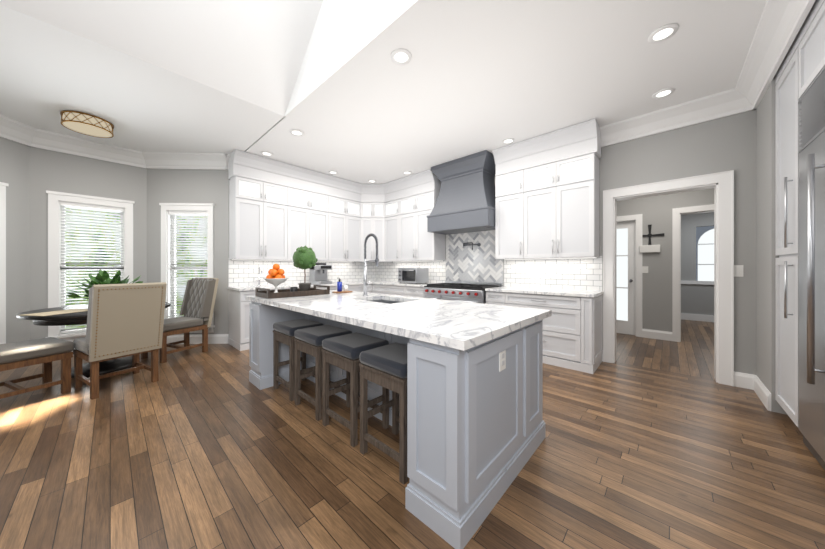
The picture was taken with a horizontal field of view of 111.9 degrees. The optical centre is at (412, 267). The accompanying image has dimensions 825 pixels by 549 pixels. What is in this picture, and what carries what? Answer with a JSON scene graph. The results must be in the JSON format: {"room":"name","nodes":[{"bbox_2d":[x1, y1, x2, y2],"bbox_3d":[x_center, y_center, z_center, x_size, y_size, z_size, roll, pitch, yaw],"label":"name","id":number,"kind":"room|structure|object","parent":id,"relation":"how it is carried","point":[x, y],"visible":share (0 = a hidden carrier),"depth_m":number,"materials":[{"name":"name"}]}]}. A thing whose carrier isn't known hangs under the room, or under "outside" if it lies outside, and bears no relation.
{"room":"kitchen and dining room","nodes":[
{"label":"kitchen and dining room","id":0,"kind":"room"},
{"bbox_2d":[0,137,29,342],"bbox_3d":[-5.094,-0.290,3.037,0.150,3.040,1.273,0,0,-2],"label":"wall","id":1,"kind":"structure","parent":0,"point":[15,166],"depth_m":3.55,"materials":[{"name":"grey paint"}]},
{"bbox_2d":[0,182,8,343],"bbox_3d":[-5.069,0.003,3.034,0.200,2.095,0.850,0,0,-2],"label":"window","id":2,"kind":"structure","parent":1,"relation":"in","point":[3,263],"depth_m":3.42,"materials":[{"name":"white"}]},
{"bbox_2d":[72,334,770,410],"bbox_3d":[-0.849,1.155,2.683,7.527,0.150,6.047,0,0,43],"label":"baseboard","id":3,"kind":"structure","parent":1,"relation":"attached to","point":[754,383],"depth_m":2.87,"materials":[{"name":"white wood"}]},
{"bbox_2d":[30,147,146,339],"bbox_3d":[-4.720,-0.290,4.138,0.150,3.040,1.120,0,0,43],"label":"wall","id":4,"kind":"structure","parent":0,"point":[61,172],"depth_m":3.91,"materials":[{"name":"grey paint"}]},
{"bbox_2d":[45,190,134,341],"bbox_3d":[-4.703,0.003,4.119,0.200,2.095,0.855,0,0,43],"label":"window","id":5,"kind":"structure","parent":4,"relation":"in","point":[55,198],"depth_m":3.91,"materials":[{"name":"white wood"}]},
{"bbox_2d":[60,202,123,332],"bbox_3d":[-4.692,-0.003,4.109,0.060,1.826,0.613,0,0,43],"label":"window blind","id":6,"kind":"object","parent":5,"relation":"attached to","point":[100,209],"visible":0.65,"depth_m":4.05,"materials":[{"name":"white plastic"}]},
{"bbox_2d":[147,169,227,334],"bbox_3d":[-3.649,-0.290,4.603,1.280,3.040,0.150,0,0,-3],"label":"wall","id":7,"kind":"structure","parent":0,"point":[184,186],"depth_m":4.53,"materials":[{"name":"grey paint"}]},
{"bbox_2d":[159,203,214,332],"bbox_3d":[-3.648,0.003,4.578,0.850,2.095,0.200,0,0,-3],"label":"window","id":8,"kind":"structure","parent":7,"relation":"in","point":[166,227],"depth_m":4.52,"materials":[{"name":"white wood"}]},
{"bbox_2d":[169,211,206,316],"bbox_3d":[-3.648,-0.003,4.563,0.608,1.826,0.060,0,0,-3],"label":"window blind","id":9,"kind":"object","parent":8,"relation":"attached to","point":[188,215],"visible":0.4,"depth_m":4.56,"materials":[{"name":"white plastic"}]},
{"bbox_2d":[228,174,290,261],"bbox_3d":[-2.568,-0.787,4.750,0.376,1.295,0.857,0,0,43],"label":"upper cabinet","id":10,"kind":"object","parent":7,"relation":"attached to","point":[259,212],"depth_m":4.59,"materials":[{"name":"white wood"}]},
{"bbox_2d":[0,0,815,169],"bbox_3d":[-1.119,-1.705,2.913,6.875,0.210,6.075,0,0,43],"label":"crown molding","id":11,"kind":"structure","parent":7,"relation":"attached to","point":[781,22],"depth_m":3.16,"materials":[{"name":"white wood"}]},
{"bbox_2d":[228,179,229,257],"bbox_3d":[-1.956,-0.290,5.806,0.150,3.040,3.260,0,0,43],"label":"wall","id":12,"kind":"structure","parent":0,"point":[228,218],"depth_m":4.56,"materials":[{"name":"grey paint"}]},
{"bbox_2d":[228,150,358,201],"bbox_3d":[-1.993,-1.619,5.261,0.376,0.369,2.451,0,0,43],"label":"soffit","id":13,"kind":"object","parent":12,"relation":"attached to","point":[245,164],"depth_m":4.90,"materials":[{"name":"white wood"}]},
{"bbox_2d":[291,186,326,261],"bbox_3d":[-2.045,-0.787,5.316,0.376,1.295,0.913,0,0,43],"label":"upper cabinet","id":14,"kind":"object","parent":12,"relation":"attached to","point":[308,210],"depth_m":5.21,"materials":[{"name":"white wood"}]},
{"bbox_2d":[327,194,358,261],"bbox_3d":[-1.508,-0.787,5.897,0.379,1.295,0.895,0,0,43],"label":"upper cabinet","id":15,"kind":"object","parent":12,"relation":"attached to","point":[342,214],"depth_m":5.75,"materials":[{"name":"white wood"}]},
{"bbox_2d":[285,0,438,118],"bbox_3d":[0.281,-2.539,1.727,4.829,1.461,0.100,0,0,43],"label":"skylight","id":16,"kind":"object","parent":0,"point":[348,37],"depth_m":2.50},
{"bbox_2d":[359,198,382,261],"bbox_3d":[-0.867,-0.787,6.075,0.427,1.295,0.427,0,0,43],"label":"upper cabinet","id":17,"kind":"object","parent":0,"relation":"attached to","point":[370,212],"depth_m":6.10,"materials":[{"name":"white wood"}]},
{"bbox_2d":[359,183,382,201],"bbox_3d":[-0.871,-1.619,6.178,0.692,0.369,0.692,0,0,43],"label":"soffit","id":18,"kind":"object","parent":0,"relation":"attached to","point":[366,191],"depth_m":6.07,"materials":[{"name":"white wood"}]},
{"bbox_2d":[0,0,766,183],"bbox_3d":[-0.908,-2.540,2.702,7.900,1.460,6.460,0,0,43],"label":"ceiling","id":19,"kind":"structure","parent":0,"point":[471,77],"depth_m":2.69,"materials":[{"name":"white paint"}]},
{"bbox_2d":[60,110,113,137],"bbox_3d":[-3.958,-1.740,3.408,0.430,0.133,0.430,0,0,43],"label":"drum ceiling light","id":20,"kind":"object","parent":19,"relation":"attached to","point":[86,124],"visible":1,"depth_m":3.32,"materials":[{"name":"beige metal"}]},
{"bbox_2d":[260,151,272,155],"bbox_3d":[-2.300,-1.803,4.408,0.180,0.010,0.180,0,0,43],"label":"recessed light","id":21,"kind":"object","parent":19,"relation":"in","point":[265,153],"visible":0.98,"depth_m":4.40,"materials":[{"name":"white plastic"}]},
{"bbox_2d":[290,129,303,135],"bbox_3d":[-1.544,-1.803,3.724,0.180,0.010,0.180,0,0,43],"label":"recessed light","id":22,"kind":"object","parent":19,"relation":"in","point":[295,132],"visible":0.98,"depth_m":3.71,"materials":[{"name":"white plastic"}]},
{"bbox_2d":[391,49,411,64],"bbox_3d":[-0.096,-1.803,2.388,0.180,0.010,0.180,0,0,43],"label":"recessed light","id":23,"kind":"object","parent":19,"relation":"in","point":[401,56],"visible":1,"depth_m":2.38,"materials":[{"name":"white plastic"}]},
{"bbox_2d":[502,138,514,143],"bbox_3d":[1.362,-1.803,3.968,0.180,0.010,0.180,0,0,43],"label":"recessed light","id":24,"kind":"object","parent":19,"relation":"in","point":[508,140],"visible":1,"depth_m":3.95,"materials":[{"name":"white"}]},
{"bbox_2d":[652,88,674,98],"bbox_3d":[2.595,-1.803,2.885,0.180,0.010,0.180,0,0,43],"label":"recessed light","id":25,"kind":"object","parent":19,"relation":"in","point":[665,92],"visible":1,"depth_m":2.88,"materials":[{"name":"white plastic"}]},
{"bbox_2d":[648,23,678,43],"bbox_3d":[1.931,-1.803,2.151,0.180,0.010,0.180,0,0,43],"label":"recessed light","id":26,"kind":"object","parent":19,"relation":"in","point":[663,33],"visible":1,"depth_m":2.15,"materials":[{"name":"white plastic"}]},
{"bbox_2d":[0,319,824,548],"bbox_3d":[1.039,1.280,4.075,9.200,0.100,11.800,0,0,43],"label":"floor","id":27,"kind":"structure","parent":0,"point":[213,447],"depth_m":1.71,"materials":[{"name":"brown wood"}]},
{"bbox_2d":[0,337,73,398],"bbox_3d":[-3.749,0.691,2.552,0.522,1.078,0.737,0,0,23],"label":"dining chair","id":28,"kind":"object","parent":27,"relation":"on","point":[46,352],"visible":1,"depth_m":2.65,"materials":[{"name":"brown wood"}]},
{"bbox_2d":[16,302,170,377],"bbox_3d":[-3.672,0.850,3.320,1.200,0.760,1.200,0,0,43],"label":"dining table","id":29,"kind":"object","parent":27,"relation":"on","point":[107,366],"visible":0.4,"depth_m":3.04,"materials":[{"name":"black wood"}]},
{"bbox_2d":[18,309,87,315],"bbox_3d":[-3.713,0.467,2.950,0.320,0.004,0.440,0,0,8],"label":"placemat","id":30,"kind":"object","parent":29,"relation":"on","point":[57,312],"visible":0.79,"depth_m":2.92,"materials":[{"name":"beige"}]},
{"bbox_2d":[65,269,142,298],"bbox_3d":[-3.618,0.231,3.346,0.721,0.476,0.697,0,0,43],"label":"potted plant","id":31,"kind":"object","parent":29,"relation":"on","point":[101,277],"visible":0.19,"depth_m":3.29,"materials":[{"name":"green plant"}]},
{"bbox_2d":[73,282,166,399],"bbox_3d":[-3.071,0.691,2.925,0.737,1.078,0.522,0,0,29],"label":"dining chair","id":32,"kind":"object","parent":27,"relation":"on","point":[124,320],"visible":1,"depth_m":2.76,"materials":[{"name":"beige fabric"}]},
{"bbox_2d":[141,278,218,363],"bbox_3d":[-3.322,0.691,4.001,0.522,1.078,0.737,0,0,23],"label":"dining chair","id":33,"kind":"object","parent":27,"relation":"on","point":[197,306],"visible":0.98,"depth_m":4.10,"materials":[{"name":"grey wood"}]},
{"bbox_2d":[228,290,263,350],"bbox_3d":[-2.548,0.788,4.595,0.616,0.885,0.678,0,0,43],"label":"base cabinet","id":34,"kind":"object","parent":27,"relation":"on","point":[238,307],"depth_m":4.23,"materials":[{"name":"white wood"}]},
{"bbox_2d":[227,282,362,289],"bbox_3d":[-1.940,0.324,5.239,0.636,0.038,2.490,0,0,43],"label":"countertop","id":35,"kind":"structure","parent":34,"relation":"on","point":[289,284],"depth_m":4.64,"materials":[{"name":"white stone"}]},
{"bbox_2d":[256,267,261,285],"bbox_3d":[-2.613,0.140,4.758,0.153,0.329,0.078,0,0,43],"label":"bar faucet","id":36,"kind":"object","parent":35,"relation":"on","point":[258,280],"visible":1,"depth_m":4.79,"materials":[{"name":"silver metal"}]},
{"bbox_2d":[309,263,331,283],"bbox_3d":[-1.780,0.104,5.426,0.384,0.400,0.280,0,0,43],"label":"coffee machine","id":37,"kind":"object","parent":35,"relation":"on","point":[317,273],"visible":0.9,"depth_m":5.36,"materials":[{"name":"silver metal"}]},
{"bbox_2d":[273,319,323,400],"bbox_3d":[-1.157,0.892,2.830,0.430,0.675,0.350,0,0,43],"label":"stool","id":38,"kind":"object","parent":27,"relation":"on","point":[283,331],"visible":0.75,"depth_m":2.73,"materials":[{"name":"brown wood"}]},
{"bbox_2d":[294,325,351,420],"bbox_3d":[-0.801,0.892,2.501,0.430,0.675,0.350,0,0,43],"label":"stool","id":39,"kind":"object","parent":27,"relation":"on","point":[309,340],"visible":0.77,"depth_m":2.40,"materials":[{"name":"brown wood"}]},
{"bbox_2d":[319,286,343,289],"bbox_3d":[-1.720,0.788,5.492,0.616,0.885,0.737,0,0,43],"label":"base cabinet","id":40,"kind":"object","parent":27,"relation":"on","point":[331,287],"depth_m":5.27,"materials":[{"name":"white wood"}]},
{"bbox_2d":[322,332,388,446],"bbox_3d":[-0.445,0.892,2.172,0.430,0.675,0.350,0,0,43],"label":"stool","id":41,"kind":"object","parent":27,"relation":"on","point":[343,352],"visible":0.94,"depth_m":2.08,"materials":[{"name":"brown wood"}]},
{"bbox_2d":[348,282,370,292],"bbox_3d":[-1.272,0.788,5.935,0.674,0.885,0.640,0,0,43],"label":"base cabinet","id":42,"kind":"object","parent":27,"relation":"on","point":[350,288],"depth_m":5.72,"materials":[{"name":"white wood"}]},
{"bbox_2d":[359,343,407,484],"bbox_3d":[-0.088,0.892,1.843,0.430,0.675,0.350,0,0,43],"label":"stool","id":43,"kind":"object","parent":27,"relation":"on","point":[385,366],"visible":0.69,"depth_m":1.75,"materials":[{"name":"brown wood"}]},
{"bbox_2d":[371,282,402,295],"bbox_3d":[-0.320,0.788,5.847,1.000,0.885,0.675,0,0,43],"label":"base cabinet","id":44,"kind":"object","parent":27,"relation":"on","point":[375,288],"depth_m":5.66,"materials":[{"name":"white wood"}]},
{"bbox_2d":[379,282,444,285],"bbox_3d":[-0.338,0.324,5.889,2.108,0.038,0.638,0,0,43],"label":"countertop","id":45,"kind":"structure","parent":44,"relation":"on","point":[380,283],"depth_m":5.49,"materials":[{"name":"white stone"}]},
{"bbox_2d":[398,268,428,283],"bbox_3d":[-0.003,0.149,5.556,0.500,0.310,0.418,0,0,43],"label":"microwave","id":46,"kind":"object","parent":45,"relation":"on","point":[413,275],"visible":1,"depth_m":5.42,"materials":[{"name":"silver metal"}]},
{"bbox_2d":[249,298,544,548],"bbox_3d":[-0.392,0.787,2.547,2.702,0.884,1.164,0,0,43],"label":"kitchen island","id":47,"kind":"object","parent":27,"relation":"on","point":[475,430],"depth_m":1.39,"materials":[{"name":"wood"}]},
{"bbox_2d":[245,294,520,349],"bbox_3d":[-0.593,0.325,2.329,2.770,0.040,0.620,0,0,43],"label":"island countertop","id":48,"kind":"structure","parent":47,"relation":"on","point":[449,328],"depth_m":1.69,"materials":[{"name":"white stone"}]},
{"bbox_2d":[255,285,329,298],"bbox_3d":[-1.329,0.257,3.131,0.360,0.095,0.680,0,0,43],"label":"tray","id":49,"kind":"object","parent":48,"relation":"on","point":[268,293],"visible":1,"depth_m":3.00,"materials":[{"name":"brown wood"}]},
{"bbox_2d":[263,264,287,292],"bbox_3d":[-1.465,0.120,2.998,0.244,0.337,0.244,0,0,43],"label":"fruit bowl","id":50,"kind":"object","parent":49,"relation":"on","point":[275,277],"visible":0.92,"depth_m":2.95,"materials":[{"name":"orange food"}]},
{"bbox_2d":[290,287,297,291],"bbox_3d":[-1.305,0.249,3.068,0.074,0.080,0.076,0,0,43],"label":"candle jar","id":51,"kind":"object","parent":49,"relation":"on","point":[292,289],"visible":0.62,"depth_m":3.04,"materials":[{"name":"black"}]},
{"bbox_2d":[293,245,317,290],"bbox_3d":[-1.244,0.016,3.216,0.276,0.547,0.267,0,0,43],"label":"topiary plant","id":52,"kind":"object","parent":49,"relation":"on","point":[304,257],"visible":0.98,"depth_m":3.15,"materials":[{"name":"green plant"}]},
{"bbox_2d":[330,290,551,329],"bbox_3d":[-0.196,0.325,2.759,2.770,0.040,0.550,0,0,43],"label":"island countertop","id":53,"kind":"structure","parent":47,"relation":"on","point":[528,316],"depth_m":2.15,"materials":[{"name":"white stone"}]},
{"bbox_2d":[332,278,352,292],"bbox_3d":[-0.868,0.212,3.454,0.120,0.184,0.220,0,0,43],"label":"soap tray","id":54,"kind":"object","parent":53,"relation":"on","point":[339,286],"visible":1,"depth_m":3.41,"materials":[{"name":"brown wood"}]},
{"bbox_2d":[363,233,378,295],"bbox_3d":[-0.435,-0.034,3.013,0.250,0.676,0.094,0,0,43],"label":"island faucet","id":55,"kind":"object","parent":53,"relation":"on","point":[376,260],"visible":1,"depth_m":3.05,"materials":[{"name":"silver metal"}]},
{"bbox_2d":[403,286,424,297],"bbox_3d":[0.233,0.788,5.375,0.570,0.885,0.618,0,0,43],"label":"base cabinet","id":56,"kind":"object","parent":27,"relation":"on","point":[411,291],"depth_m":5.14,"materials":[{"name":"white wood"}]},
{"bbox_2d":[424,281,501,303],"bbox_3d":[0.823,0.738,4.733,1.138,0.985,0.728,0,0,43],"label":"range","id":57,"kind":"object","parent":27,"relation":"on","point":[467,291],"visible":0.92,"depth_m":4.52,"materials":[{"name":"silver metal"}]},
{"bbox_2d":[485,290,498,304],"bbox_3d":[1.411,0.788,4.289,0.302,0.885,0.618,0,0,43],"label":"base cabinet","id":58,"kind":"object","parent":27,"relation":"on","point":[491,298],"depth_m":4.09,"materials":[{"name":"white wood"}]},
{"bbox_2d":[499,294,594,372],"bbox_3d":[1.857,0.788,3.873,1.033,0.885,0.624,0,0,43],"label":"base cabinet","id":59,"kind":"object","parent":27,"relation":"on","point":[568,334],"depth_m":3.44,"materials":[{"name":"white wood"}]},
{"bbox_2d":[487,286,602,297],"bbox_3d":[1.801,0.324,3.915,1.382,0.038,0.638,0,0,43],"label":"countertop","id":60,"kind":"structure","parent":59,"relation":"on","point":[505,289],"depth_m":3.74,"materials":[{"name":"white stone"}]},
{"bbox_2d":[775,0,824,469],"bbox_3d":[2.767,-0.286,1.588,0.721,3.032,1.606,0,0,43],"label":"tall cabinet","id":61,"kind":"object","parent":27,"relation":"on","point":[800,236],"visible":0.98,"depth_m":1.90,"materials":[{"name":"white wood"}]},
{"bbox_2d":[445,110,755,374],"bbox_3d":[1.281,-0.290,4.934,6.090,3.040,0.150,0,0,43],"label":"wall","id":62,"kind":"structure","parent":0,"point":[727,143],"depth_m":2.97,"materials":[{"name":"grey paint"}]},
{"bbox_2d":[383,198,398,261],"bbox_3d":[-0.335,-0.787,6.063,0.557,1.295,0.378,0,0,43],"label":"upper cabinet","id":63,"kind":"object","parent":62,"relation":"attached to","point":[390,209],"depth_m":5.97,"materials":[{"name":"white wood"}]},
{"bbox_2d":[383,170,440,201],"bbox_3d":[-0.062,-1.619,5.707,1.410,0.369,0.374,0,0,43],"label":"soffit","id":64,"kind":"object","parent":62,"relation":"attached to","point":[426,180],"depth_m":5.53,"materials":[{"name":"white wood"}]},
{"bbox_2d":[399,190,445,261],"bbox_3d":[0.148,-0.787,5.620,0.983,1.295,0.374,0,0,43],"label":"upper cabinet","id":65,"kind":"object","parent":62,"relation":"attached to","point":[416,244],"depth_m":5.45,"materials":[{"name":"white wood"}]},
{"bbox_2d":[427,150,495,234],"bbox_3d":[0.888,-1.223,4.804,1.204,1.162,0.569,0,0,43],"label":"range hood","id":66,"kind":"object","parent":62,"relation":"attached to","point":[465,202],"visible":0.9,"depth_m":4.59,"materials":[{"name":"grey metal"}]},
{"bbox_2d":[446,230,503,285],"bbox_3d":[1.078,-0.171,5.009,1.162,0.952,0.006,0,0,43],"label":"backsplash","id":67,"kind":"structure","parent":62,"relation":"attached to","point":[481,263],"depth_m":4.99,"materials":[{"name":"grey tile"}]},
{"bbox_2d":[463,242,480,249],"bbox_3d":[1.024,-0.383,4.938,0.317,0.145,0.170,0,0,43],"label":"pot filler","id":68,"kind":"object","parent":67,"relation":"attached to","point":[478,244],"visible":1,"depth_m":4.90,"materials":[{"name":"grey metal"}]},
{"bbox_2d":[495,170,526,261],"bbox_3d":[1.589,-0.787,4.308,0.494,1.295,0.347,0,0,43],"label":"upper cabinet","id":69,"kind":"object","parent":62,"relation":"attached to","point":[507,185],"depth_m":4.24,"materials":[{"name":"white wood"}]},
{"bbox_2d":[492,118,600,177],"bbox_3d":[1.838,-1.619,3.954,1.340,0.369,0.374,0,0,43],"label":"crown molding","id":70,"kind":"structure","parent":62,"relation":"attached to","point":[574,141],"depth_m":3.78,"materials":[{"name":"white wood"}]},
{"bbox_2d":[519,154,598,257],"bbox_3d":[2.029,-0.787,3.903,0.930,1.295,0.347,0,0,43],"label":"upper cabinet","id":71,"kind":"object","parent":62,"relation":"attached to","point":[546,217],"depth_m":3.72,"materials":[{"name":"white wood"}]},
{"bbox_2d":[603,170,733,385],"bbox_3d":[2.986,0.106,3.354,1.134,2.247,0.204,0,0,43],"label":"door frame","id":72,"kind":"structure","parent":62,"relation":"attached to","point":[721,184],"depth_m":3.04,"materials":[{"name":"white wood"}]},
{"bbox_2d":[734,265,742,276],"bbox_3d":[3.371,0.030,2.894,0.080,0.120,0.011,0,0,43],"label":"light switch","id":73,"kind":"object","parent":62,"relation":"attached to","point":[738,270],"visible":0.93,"depth_m":2.89,"materials":[{"name":"white plastic"}]},
{"bbox_2d":[617,188,713,331],"bbox_3d":[4.375,-0.145,4.814,3.100,2.750,0.150,0,0,43],"label":"wall","id":74,"kind":"structure","parent":0,"point":[655,212],"depth_m":4.82,"materials":[{"name":"grey paint"}]},
{"bbox_2d":[617,221,634,334],"bbox_3d":[3.737,0.183,5.340,0.826,2.083,0.143,0,0,43],"label":"door","id":75,"kind":"structure","parent":74,"relation":"in","point":[625,277],"depth_m":5.18,"materials":[{"name":"white"}]},
{"bbox_2d":[642,266,647,272],"bbox_3d":[4.120,0.030,4.937,0.080,0.120,0.011,0,0,43],"label":"switch plate","id":76,"kind":"object","parent":74,"relation":"attached to","point":[644,269],"visible":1,"depth_m":4.94,"materials":[{"name":"white plastic"}]},
{"bbox_2d":[639,245,659,252],"bbox_3d":[4.152,-0.335,4.883,0.280,0.130,0.048,0,0,43],"label":"box","id":77,"kind":"object","parent":74,"relation":"attached to","point":[648,248],"visible":0.96,"depth_m":4.87,"materials":[{"name":"white plastic"}]},
{"bbox_2d":[642,224,663,244],"bbox_3d":[4.161,-0.560,4.893,0.380,0.400,0.016,0,0,43],"label":"wall cross","id":78,"kind":"object","parent":74,"relation":"attached to","point":[649,235],"visible":0.88,"depth_m":4.88,"materials":[{"name":"black metal"}]},
{"bbox_2d":[617,204,713,341],"bbox_3d":[5.621,0.115,5.502,4.000,2.230,2.890,0,0,43],"label":"door frame","id":79,"kind":"structure","parent":74,"relation":"attached to","point":[677,314],"depth_m":4.73,"materials":[{"name":"white wood"}]},
{"bbox_2d":[681,212,713,315],"bbox_3d":[6.872,-0.145,6.415,3.400,2.750,0.150,0,0,43],"label":"wall","id":80,"kind":"structure","parent":0,"point":[697,298],"depth_m":6.57,"materials":[{"name":"grey paint"}]},
{"bbox_2d":[698,229,713,280],"bbox_3d":[6.952,-0.280,6.280,0.740,1.280,0.060,0,0,43],"label":"room window","id":81,"kind":"structure","parent":80,"relation":"in","point":[706,256],"depth_m":6.46,"materials":[{"name":"white glass"}]},
{"bbox_2d":[756,76,786,414],"bbox_3d":[3.575,-0.290,2.429,0.680,3.040,0.720,0,0,43],"label":"wall","id":82,"kind":"structure","parent":0,"point":[765,242],"depth_m":2.52,"materials":[{"name":"grey paint"}]},
{"label":"outside","id":83,"kind":"structure","parent":0,"visible":0},
{"bbox_2d":[65,208,206,328],"bbox_3d":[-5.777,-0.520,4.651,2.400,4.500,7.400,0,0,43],"label":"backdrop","id":84,"kind":"structure","parent":83,"point":[119,257],"depth_m":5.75,"materials":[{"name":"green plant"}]}
]}

